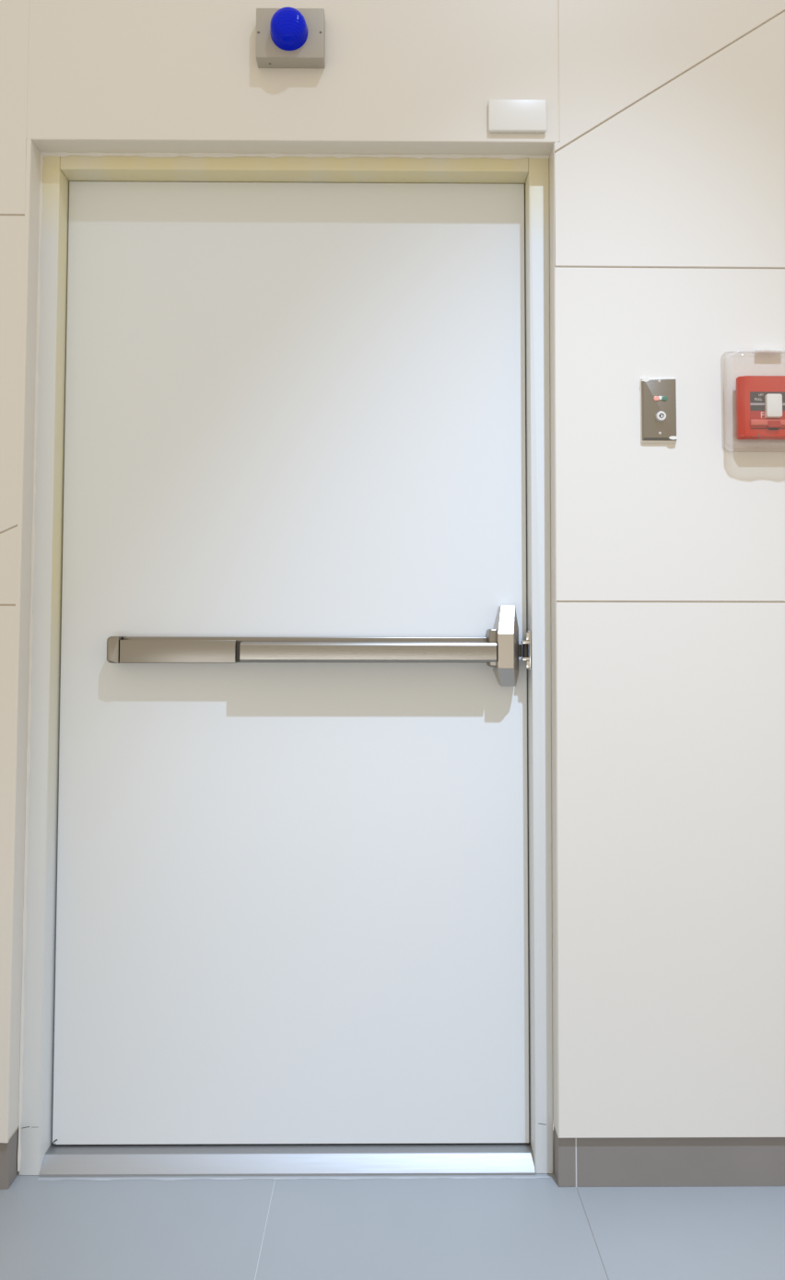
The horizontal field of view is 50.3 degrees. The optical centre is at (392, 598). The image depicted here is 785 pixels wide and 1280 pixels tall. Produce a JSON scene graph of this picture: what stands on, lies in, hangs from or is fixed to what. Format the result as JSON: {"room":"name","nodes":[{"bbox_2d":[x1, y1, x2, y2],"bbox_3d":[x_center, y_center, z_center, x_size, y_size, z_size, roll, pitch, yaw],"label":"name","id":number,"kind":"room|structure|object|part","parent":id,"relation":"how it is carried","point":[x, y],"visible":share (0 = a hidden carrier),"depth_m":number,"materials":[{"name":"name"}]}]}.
{"room":"building corridor","nodes":[
{"label":"building corridor","id":0,"kind":"room"},
{"bbox_2d":[0,0,784,1142],"bbox_3d":[-0.011,-0.373,1.811,3.400,2.905,0.200,0,-2,0],"label":"wall","id":1,"kind":"structure","parent":0,"point":[663,140],"depth_m":1.72,"materials":[{"name":"paint"}]},
{"bbox_2d":[0,1128,18,1188],"bbox_3d":[-1.236,1.121,1.673,0.953,0.095,0.045,0,-2,0],"label":"baseboard","id":2,"kind":"structure","parent":1,"relation":"attached to","point":[8,1151],"depth_m":1.66,"materials":[{"name":"tile"}]},
{"bbox_2d":[17,151,552,1175],"bbox_3d":[-0.212,0.114,1.802,1.091,2.120,0.136,0,-2,0],"label":"door frame","id":3,"kind":"structure","parent":1,"relation":"attached to","point":[57,168],"depth_m":1.76,"materials":[{"name":"metal"}]},
{"bbox_2d":[52,181,528,1144],"bbox_3d":[-0.210,0.114,1.776,0.995,2.052,0.113,0,-2,0],"label":"door","id":4,"kind":"structure","parent":1,"relation":"in","point":[292,901],"depth_m":1.78,"materials":[{"name":"paint"}]},
{"bbox_2d":[256,6,325,68],"bbox_3d":[-0.210,-1.157,1.708,0.139,0.107,0.069,0,-2,0],"label":"beacon","id":5,"kind":"object","parent":1,"relation":"attached to","point":[286,37],"visible":1,"depth_m":1.71,"materials":[{"name":"blue"}]},
{"bbox_2d":[488,99,546,132],"bbox_3d":[0.259,-1.001,1.734,0.120,0.068,0.010,0,-2,0],"label":"sensor","id":6,"kind":"object","parent":1,"relation":"attached to","point":[504,115],"visible":1,"depth_m":1.73,"materials":[{"name":"white plastic"}]},
{"bbox_2d":[521,630,530,670],"bbox_3d":[0.281,0.109,1.768,0.018,0.084,0.041,0,-2,0],"label":"strike keeper","id":7,"kind":"object","parent":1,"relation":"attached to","point":[526,645],"visible":1,"depth_m":1.75,"materials":[{"name":"silver metal"}]},
{"bbox_3d":[0.280,0.127,1.757,0.015,0.007,0.020,0,-2,0],"label":"keeper arm","id":8,"kind":"part","parent":7,"relation":"part of","materials":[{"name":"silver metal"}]},
{"bbox_3d":[0.280,0.092,1.758,0.015,0.007,0.020,0,-2,0],"label":"keeper arm","id":9,"kind":"part","parent":7,"relation":"part of","materials":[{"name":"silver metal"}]},
{"bbox_3d":[0.288,0.109,1.769,0.002,0.084,0.039,0,-2,0],"label":"keeper plate","id":10,"kind":"part","parent":7,"relation":"part of","materials":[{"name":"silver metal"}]},
{"bbox_2d":[640,378,676,442],"bbox_3d":[0.545,-0.386,1.707,0.072,0.133,0.019,0,-2,0],"label":"switch","id":11,"kind":"object","parent":1,"relation":"attached to","point":[657,396],"visible":1,"depth_m":1.71,"materials":[{"name":"silver metal"}]},
{"bbox_2d":[652,395,659,400],"bbox_3d":[0.539,-0.409,1.707,0.012,0.009,0.003,0,-2,0],"label":"indicator light","id":12,"kind":"object","parent":11,"relation":"on","point":[655,398],"depth_m":1.71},
{"bbox_2d":[553,1126,784,1186],"bbox_3d":[1.008,1.121,1.690,1.358,0.101,0.045,0,-2,0],"label":"baseboard","id":13,"kind":"structure","parent":1,"relation":"attached to","point":[617,1161],"depth_m":1.66,"materials":[{"name":"tile"}]},
{"bbox_2d":[735,375,784,439],"bbox_3d":[0.766,-0.388,1.696,0.132,0.127,0.043,0,-2,0],"label":"alarm pull station","id":14,"kind":"object","parent":1,"relation":"attached to","point":[760,400],"visible":1,"depth_m":1.68,"materials":[{"name":"red plastic"}]},
{"bbox_3d":[0.767,-0.389,1.684,0.092,0.057,0.002,0,-2,0],"label":"instruction panel","id":15,"kind":"part","parent":14,"relation":"part of","materials":[{"name":"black plastic"}]},
{"bbox_2d":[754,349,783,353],"bbox_3d":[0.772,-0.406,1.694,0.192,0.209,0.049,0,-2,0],"label":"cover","id":16,"kind":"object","parent":14,"relation":"attached to","point":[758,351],"visible":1,"depth_m":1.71,"materials":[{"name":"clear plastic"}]},
{"bbox_3d":[0.766,-0.387,1.680,0.032,0.048,0.010,0,-2,0],"label":"pull handle","id":17,"kind":"part","parent":14,"relation":"part of","materials":[{"name":"white plastic"}]},
{"bbox_2d":[0,1129,784,1279],"bbox_3d":[-0.004,1.144,0.448,3.400,0.050,2.800,0,-2,0],"label":"floor","id":18,"kind":"structure","parent":0,"point":[425,1227],"depth_m":1.54,"materials":[{"name":"tile"}]},
{"bbox_2d":[39,1140,535,1176],"bbox_3d":[-0.212,1.157,1.736,1.003,0.030,0.082,0,-2,0],"label":"threshold","id":19,"kind":"object","parent":18,"relation":"on","point":[462,1158],"visible":0.69,"depth_m":1.71,"materials":[{"name":"silver metal"}]}
]}

